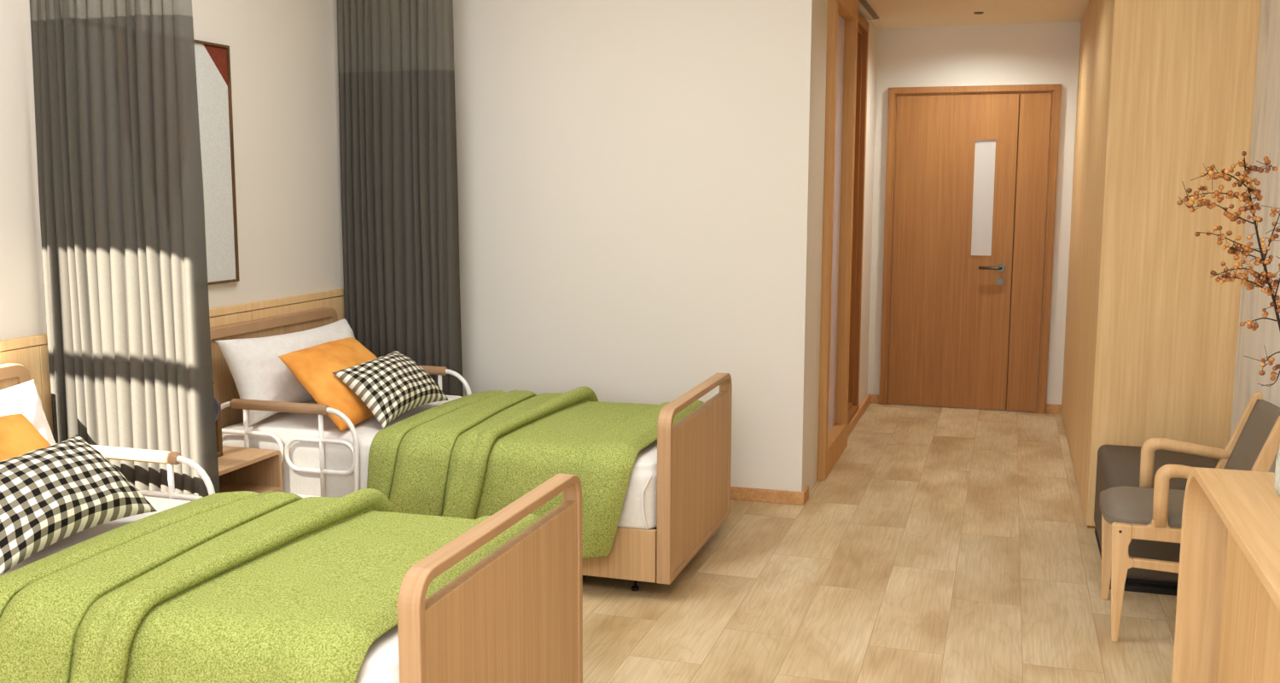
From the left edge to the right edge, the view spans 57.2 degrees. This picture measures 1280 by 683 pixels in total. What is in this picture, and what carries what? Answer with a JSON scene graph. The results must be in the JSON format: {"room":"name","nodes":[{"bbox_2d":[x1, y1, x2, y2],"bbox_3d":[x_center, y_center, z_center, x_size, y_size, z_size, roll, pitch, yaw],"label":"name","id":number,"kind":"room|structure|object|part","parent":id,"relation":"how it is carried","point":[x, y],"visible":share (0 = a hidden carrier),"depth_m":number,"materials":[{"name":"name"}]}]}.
{"room":"nursing home bedroom","nodes":[
{"label":"nursing home bedroom","id":0,"kind":"room"},
{"bbox_2d":[0,0,343,340],"bbox_3d":[-2.448,-0.366,2.898,0.120,2.950,6.950,3,8,17],"label":"wall","id":1,"kind":"structure","parent":0,"point":[284,72],"depth_m":5.15,"materials":[{"name":"beige paint"}]},
{"bbox_2d":[0,287,344,436],"bbox_3d":[-1.949,0.418,4.366,0.028,0.970,3.830,3,8,17],"label":"panelling","id":2,"kind":"object","parent":1,"relation":"attached to","point":[32,352],"visible":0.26,"depth_m":4.88,"materials":[{"name":"brown wood"}]},
{"bbox_3d":[-2.227,0.551,3.496,0.024,0.935,1.175,3,8,17],"label":"panel","id":3,"kind":"part","parent":2,"relation":"part of","materials":[{"name":"brown wood"}]},
{"bbox_3d":[-1.875,0.404,4.611,0.024,0.935,1.176,3,8,17],"label":"panel","id":4,"kind":"part","parent":2,"relation":"part of","materials":[{"name":"brown wood"}]},
{"bbox_3d":[-1.948,-0.046,4.305,0.028,0.032,3.830,3,8,17],"label":"cap rail","id":5,"kind":"part","parent":2,"relation":"part of","materials":[{"name":"brown wood"}]},
{"bbox_3d":[-1.538,0.263,5.675,0.024,0.935,1.067,3,8,17],"label":"panel","id":6,"kind":"part","parent":2,"relation":"part of","materials":[{"name":"brown wood"}]},
{"bbox_2d":[194,39,239,285],"bbox_3d":[-1.851,-0.688,4.531,0.024,0.980,0.887,3,8,17],"label":"framed picture","id":7,"kind":"object","parent":1,"relation":"attached to","point":[212,61],"visible":0.31,"depth_m":4.86,"materials":[{"name":"white paper"}]},
{"bbox_2d":[452,0,815,505],"bbox_3d":[-0.286,-0.742,5.766,2.276,2.950,0.136,3,8,17],"label":"wall","id":8,"kind":"structure","parent":0,"point":[635,177],"depth_m":5.63,"materials":[{"name":"beige paint"}]},
{"bbox_2d":[805,0,877,491],"bbox_3d":[1.149,-0.668,6.795,0.170,2.540,2.650,3,8,17],"label":"wall","id":9,"kind":"structure","parent":0,"point":[821,5],"depth_m":5.81,"materials":[{"name":"beige paint"}]},
{"bbox_2d":[802,484,808,503],"bbox_3d":[0.792,0.735,5.634,0.018,0.062,0.130,3,8,17],"label":"baseboard","id":10,"kind":"structure","parent":9,"relation":"attached to","point":[805,489],"depth_m":5.63,"materials":[{"name":"brown wood"}]},
{"bbox_2d":[816,0,858,480],"bbox_3d":[1.031,-0.592,6.273,0.100,2.525,0.857,3,8,17],"label":"door","id":11,"kind":"structure","parent":9,"relation":"in","point":[842,14],"depth_m":6.45,"materials":[{"name":"brown wood"}]},
{"bbox_3d":[1.014,-0.599,6.270,0.006,2.280,0.720,3,8,17],"label":"glass","id":12,"kind":"part","parent":11,"relation":"part of","materials":[{"name":"brown"}]},
{"bbox_2d":[847,11,868,424],"bbox_3d":[1.240,-0.716,7.074,0.115,2.438,0.815,3,8,17],"label":"door","id":13,"kind":"structure","parent":9,"relation":"in","point":[863,26],"depth_m":7.38,"materials":[{"name":"orange wood"}]},
{"bbox_2d":[847,394,870,436],"bbox_3d":[1.363,0.485,7.524,0.062,0.062,1.430,3,8,17],"label":"baseboard","id":14,"kind":"structure","parent":9,"relation":"attached to","point":[862,407],"depth_m":7.62,"materials":[{"name":"brown wood"}]},
{"bbox_2d":[582,402,1176,682],"bbox_3d":[-0.034,1.060,3.787,4.279,0.100,9.680,3,8,17],"label":"floor","id":15,"kind":"structure","parent":0,"point":[941,544],"depth_m":4.42,"materials":[{"name":"brown wood"}]},
{"bbox_2d":[217,445,282,493],"bbox_3d":[-1.684,0.676,4.491,0.418,0.468,0.480,3,8,17],"label":"nightstand","id":16,"kind":"object","parent":15,"relation":"on","point":[258,470],"visible":0.2,"depth_m":4.63,"materials":[{"name":"brown wood"}]},
{"bbox_2d":[213,381,223,457],"bbox_3d":[-1.638,0.288,4.419,0.067,0.320,0.161,3,8,17],"label":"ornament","id":17,"kind":"object","parent":16,"relation":"on","point":[218,405],"visible":0.13,"depth_m":4.48,"materials":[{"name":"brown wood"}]},
{"bbox_3d":[-1.638,0.263,4.416,0.067,0.131,0.160,3,8,17],"label":"globe","id":18,"kind":"part","parent":17,"relation":"part of","materials":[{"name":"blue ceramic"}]},
{"bbox_2d":[219,481,280,493],"bbox_3d":[-1.678,0.600,4.479,0.404,0.015,0.452,3,8,17],"label":"shelf","id":19,"kind":"object","parent":16,"relation":"attached to","point":[257,486],"depth_m":4.63,"materials":[{"name":"brown wood"}]},
{"bbox_2d":[0,363,582,682],"bbox_3d":[-1.261,0.625,3.181,2.000,0.917,1.052,3,8,17],"label":"hospital bed","id":20,"kind":"object","parent":15,"relation":"on","point":[515,615],"visible":0.41,"depth_m":2.89,"materials":[{"name":"beige wood"}]},
{"bbox_3d":[-2.192,0.553,3.482,0.024,0.804,0.917,3,8,17],"label":"headboard panel","id":21,"kind":"part","parent":20,"relation":"part of","materials":[{"name":"brown wood"}]},
{"bbox_3d":[-2.190,0.549,3.480,0.045,0.851,0.997,3,8,17],"label":"headboard frame","id":22,"kind":"part","parent":20,"relation":"part of","materials":[{"name":"brown wood"}]},
{"bbox_2d":[0,413,51,460],"bbox_3d":[-1.798,0.394,3.187,0.352,0.290,0.675,3,8,17],"label":"cushion","id":23,"kind":"object","parent":20,"relation":"on","point":[19,436],"visible":0.29,"depth_m":3.38,"materials":[{"name":"orange fabric"}]},
{"bbox_2d":[0,379,56,444],"bbox_3d":[-2.021,0.350,3.354,0.218,0.344,0.935,3,8,19],"label":"pillow","id":24,"kind":"object","parent":20,"relation":"on","point":[24,398],"visible":0.38,"depth_m":3.66,"materials":[{"name":"white fabric"}]},
{"bbox_2d":[0,434,157,575],"bbox_3d":[-1.618,0.421,3.176,0.265,0.240,0.575,3,8,17],"label":"cushion","id":25,"kind":"object","parent":20,"relation":"on","point":[55,492],"visible":1,"depth_m":3.12,"materials":[{"name":"fabric"}]},
{"bbox_3d":[-1.682,0.561,3.827,0.693,0.413,0.046,3,8,17],"label":"rail","id":26,"kind":"part","parent":20,"relation":"part of","materials":[{"name":"white metal"}]},
{"bbox_3d":[-1.265,0.689,3.191,1.888,0.275,0.962,3,8,17],"label":"mattress","id":27,"kind":"part","parent":20,"relation":"part of","materials":[{"name":"fabric"}]},
{"bbox_2d":[0,488,541,682],"bbox_3d":[-0.931,0.723,3.084,1.144,0.471,1.210,3,8,17],"label":"blanket","id":28,"kind":"object","parent":20,"relation":"on","point":[240,586],"visible":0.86,"depth_m":2.73,"materials":[{"name":"green fabric"}]},
{"bbox_3d":[-0.332,0.737,2.902,0.052,0.640,0.967,3,8,17],"label":"footboard frame","id":29,"kind":"part","parent":20,"relation":"part of","materials":[{"name":"brown wood"}]},
{"bbox_3d":[-0.329,0.769,2.905,0.034,0.536,0.915,3,8,17],"label":"footboard panel","id":30,"kind":"part","parent":20,"relation":"part of","materials":[{"name":"brown wood"}]},
{"bbox_2d":[209,307,732,591],"bbox_3d":[-0.700,0.390,4.955,2.000,0.917,1.052,3,8,17],"label":"hospital bed","id":31,"kind":"object","parent":15,"relation":"on","point":[677,495],"visible":0.41,"depth_m":4.62,"materials":[{"name":"brown wood"}]},
{"bbox_3d":[-1.631,0.318,5.255,0.024,0.804,0.917,3,8,17],"label":"headboard panel","id":32,"kind":"part","parent":31,"relation":"part of","materials":[{"name":"brown wood"}]},
{"bbox_3d":[-1.629,0.315,5.254,0.045,0.851,0.997,3,8,17],"label":"headboard frame","id":33,"kind":"part","parent":31,"relation":"part of","materials":[{"name":"brown wood"}]},
{"bbox_2d":[215,318,354,426],"bbox_3d":[-1.460,0.116,5.127,0.218,0.344,0.935,3,8,19],"label":"pillow","id":34,"kind":"object","parent":31,"relation":"on","point":[258,372],"visible":0.53,"depth_m":4.83,"materials":[{"name":"white fabric"}]},
{"bbox_3d":[-1.416,0.450,4.667,0.693,0.413,0.046,3,8,17],"label":"rail","id":35,"kind":"part","parent":31,"relation":"part of","materials":[{"name":"white metal"}]},
{"bbox_2d":[278,337,377,430],"bbox_3d":[-1.237,0.160,4.961,0.352,0.290,0.675,3,8,17],"label":"cushion","id":36,"kind":"object","parent":31,"relation":"on","point":[313,367],"visible":0.59,"depth_m":4.76,"materials":[{"name":"orange fabric"}]},
{"bbox_2d":[331,350,448,428],"bbox_3d":[-1.057,0.187,4.950,0.265,0.240,0.575,3,8,17],"label":"cushion","id":37,"kind":"object","parent":31,"relation":"on","point":[392,384],"visible":1,"depth_m":4.83,"materials":[{"name":"fabric"}]},
{"bbox_3d":[-0.704,0.454,4.964,1.888,0.275,0.962,3,8,17],"label":"mattress","id":38,"kind":"part","parent":31,"relation":"part of","materials":[{"name":"fabric"}]},
{"bbox_3d":[-1.121,0.327,5.601,0.693,0.413,0.046,3,8,17],"label":"rail","id":39,"kind":"part","parent":31,"relation":"part of","materials":[{"name":"white metal"}]},
{"bbox_2d":[366,386,703,558],"bbox_3d":[-0.370,0.488,4.858,1.144,0.471,1.210,3,8,17],"label":"blanket","id":40,"kind":"object","parent":31,"relation":"on","point":[472,456],"visible":0.83,"depth_m":4.43,"materials":[{"name":"green fabric"}]},
{"bbox_3d":[0.229,0.503,4.676,0.052,0.640,0.967,3,8,17],"label":"footboard frame","id":41,"kind":"part","parent":31,"relation":"part of","materials":[{"name":"brown wood"}]},
{"bbox_3d":[0.232,0.535,4.679,0.034,0.536,0.915,3,8,17],"label":"footboard panel","id":42,"kind":"part","parent":31,"relation":"part of","materials":[{"name":"brown wood"}]},
{"bbox_2d":[1093,444,1219,595],"bbox_3d":[2.111,0.695,4.680,0.510,0.400,0.775,3,8,17],"label":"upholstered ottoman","id":43,"kind":"object","parent":15,"relation":"on","point":[1117,465],"visible":0.28,"depth_m":4.52,"materials":[{"name":"fabric"}]},
{"bbox_2d":[1061,0,1260,528],"bbox_3d":[2.656,-0.593,6.265,0.551,2.539,2.770,3,8,17],"label":"wardrobe","id":44,"kind":"object","parent":15,"relation":"on","point":[1166,88],"visible":0.78,"depth_m":4.97,"materials":[{"name":"brown wood"}]},
{"bbox_3d":[2.403,-0.611,6.343,0.020,2.527,2.770,3,8,17],"label":"panel","id":45,"kind":"part","parent":44,"relation":"part of","materials":[{"name":"brown wood"}]},
{"bbox_2d":[1099,390,1279,641],"bbox_3d":[1.859,0.585,3.999,0.541,0.795,0.469,3,8,17],"label":"armchair","id":46,"kind":"object","parent":15,"relation":"on","point":[1144,511],"visible":0.6,"depth_m":3.90,"materials":[{"name":"brown wood"}]},
{"bbox_3d":[1.717,0.745,4.288,0.074,0.402,0.030,3,8,17],"label":"leg","id":47,"kind":"part","parent":46,"relation":"part of","materials":[{"name":"brown wood"}]},
{"bbox_3d":[1.591,0.798,3.889,0.074,0.402,0.030,3,8,17],"label":"leg","id":48,"kind":"part","parent":46,"relation":"part of","materials":[{"name":"brown wood"}]},
{"bbox_3d":[1.797,0.574,4.017,0.410,0.092,0.408,3,8,17],"label":"seat","id":49,"kind":"part","parent":46,"relation":"part of","materials":[{"name":"grey fabric"}]},
{"bbox_3d":[1.760,0.619,3.812,0.307,0.073,0.028,3,8,17],"label":"seat rail","id":50,"kind":"part","parent":46,"relation":"part of","materials":[{"name":"brown wood"}]},
{"bbox_3d":[1.819,0.503,3.778,0.310,0.207,0.047,3,8,17],"label":"armrest","id":51,"kind":"part","parent":46,"relation":"part of","materials":[{"name":"brown wood"}]},
{"bbox_3d":[1.946,0.451,4.177,0.310,0.207,0.047,3,8,17],"label":"armrest","id":52,"kind":"part","parent":46,"relation":"part of","materials":[{"name":"brown wood"}]},
{"bbox_3d":[2.088,0.566,4.147,0.150,0.795,0.030,3,8,17],"label":"leg","id":53,"kind":"part","parent":46,"relation":"part of","materials":[{"name":"brown wood"}]},
{"bbox_3d":[2.047,0.371,3.911,0.147,0.300,0.394,3,8,17],"label":"backrest","id":54,"kind":"part","parent":46,"relation":"part of","materials":[{"name":"grey fabric"}]},
{"bbox_3d":[1.962,0.619,3.748,0.150,0.795,0.030,3,8,17],"label":"leg","id":55,"kind":"part","parent":46,"relation":"part of","materials":[{"name":"brown wood"}]},
{"bbox_2d":[1171,466,1279,682],"bbox_3d":[1.288,0.849,1.931,0.465,0.815,2.312,3,8,17],"label":"sideboard","id":56,"kind":"object","parent":15,"relation":"on","point":[1227,621],"visible":1,"depth_m":2.79,"materials":[{"name":"brown wood"}]},
{"bbox_3d":[1.405,0.726,2.750,0.021,0.715,0.388,3,8,17],"label":"cabinet door","id":57,"kind":"part","parent":56,"relation":"part of","materials":[{"name":"brown wood"}]},
{"bbox_3d":[1.286,0.776,2.373,0.021,0.715,0.396,3,8,17],"label":"cabinet door","id":58,"kind":"part","parent":56,"relation":"part of","materials":[{"name":"brown wood"}]},
{"bbox_2d":[1274,444,1279,495],"bbox_3d":[1.495,0.213,2.589,0.158,0.272,0.158,3,8,17],"label":"vase","id":59,"kind":"object","parent":56,"relation":"on","point":[1277,478],"visible":1,"depth_m":2.61,"materials":[{"name":"white ceramic"}]},
{"bbox_2d":[1176,151,1279,386],"bbox_3d":[1.353,-0.135,2.610,0.314,0.569,0.107,3,8,17],"label":"branch","id":60,"kind":"object","parent":59,"relation":"in","point":[1246,197],"visible":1,"depth_m":2.60,"materials":[{"name":"brown plant"}]},
{"bbox_3d":[1.411,-0.124,2.583,0.184,0.554,0.029,3,8,17],"label":"stem","id":61,"kind":"part","parent":60,"relation":"part of","materials":[{"name":"brown plant"}]},
{"bbox_2d":[866,21,1081,412],"bbox_3d":[2.465,-1.005,7.798,2.059,2.950,0.120,3,8,17],"label":"wall","id":62,"kind":"structure","parent":0,"point":[1035,53],"depth_m":7.73,"materials":[{"name":"beige paint"}]},
{"bbox_2d":[869,394,1061,413],"bbox_3d":[2.197,0.424,8.000,1.268,0.062,0.016,3,8,17],"label":"baseboard","id":63,"kind":"structure","parent":62,"relation":"attached to","point":[1050,408],"depth_m":7.83,"materials":[{"name":"brown wood"}]},
{"bbox_2d":[878,83,1061,413],"bbox_3d":[2.179,-0.608,7.835,1.089,2.151,0.082,3,8,17],"label":"door","id":64,"kind":"structure","parent":62,"relation":"in","point":[968,216],"depth_m":7.85,"materials":[{"name":"orange wood"}]},
{"bbox_3d":[2.277,-0.951,7.790,0.135,0.763,0.006,3,8,17],"label":"glass","id":65,"kind":"part","parent":64,"relation":"part of","materials":[{"name":"beige glass"}]},
{"bbox_3d":[2.325,-0.488,7.792,0.150,0.021,0.058,3,8,17],"label":"lever handle","id":66,"kind":"part","parent":64,"relation":"part of","materials":[{"name":"grey metal"}]},
{"bbox_2d":[866,0,1089,29],"bbox_3d":[1.988,-2.086,6.279,1.959,0.410,2.770,3,8,17],"label":"ceiling","id":67,"kind":"structure","parent":0,"point":[892,14],"depth_m":7.09,"materials":[{"name":"beige paint"}]},
{"bbox_2d":[858,0,878,19],"bbox_3d":[1.142,-1.887,6.372,0.095,0.012,2.010,3,8,17],"label":"door track","id":68,"kind":"object","parent":67,"relation":"attached to","point":[864,3],"visible":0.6,"depth_m":6.92,"materials":[{"name":"brown"}]},
{"bbox_2d":[973,11,983,14],"bbox_3d":[2.046,-1.983,7.096,0.058,0.008,0.058,3,8,17],"label":"recessed light","id":69,"kind":"object","parent":67,"relation":"in","point":[974,13],"visible":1,"depth_m":7.08,"materials":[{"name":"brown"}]},
{"bbox_2d":[1229,0,1279,471],"bbox_3d":[1.955,-0.356,2.908,0.120,2.950,9.600,3,8,17],"label":"wall","id":70,"kind":"structure","parent":0,"point":[1265,123],"depth_m":4.53,"materials":[{"name":"paint"}]},
{"bbox_3d":[-0.441,-1.790,2.075,4.319,0.100,6.950,3,8,17],"label":"ceiling","id":71,"kind":"structure","parent":0,"visible":0},
{"bbox_2d":[29,0,220,500],"bbox_3d":[-1.634,-0.599,3.833,0.837,2.730,0.125,2,8,11],"label":"privacy curtain","id":72,"kind":"object","parent":71,"relation":"hanging from","point":[121,194],"visible":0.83,"depth_m":3.86,"materials":[{"name":"grey fabric"}]},
{"bbox_2d":[337,0,463,396],"bbox_3d":[-1.073,-0.834,5.607,0.837,2.730,0.125,2,8,11],"label":"privacy curtain","id":73,"kind":"object","parent":71,"relation":"hanging from","point":[399,187],"visible":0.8,"depth_m":5.61,"materials":[{"name":"grey fabric"}]}
]}

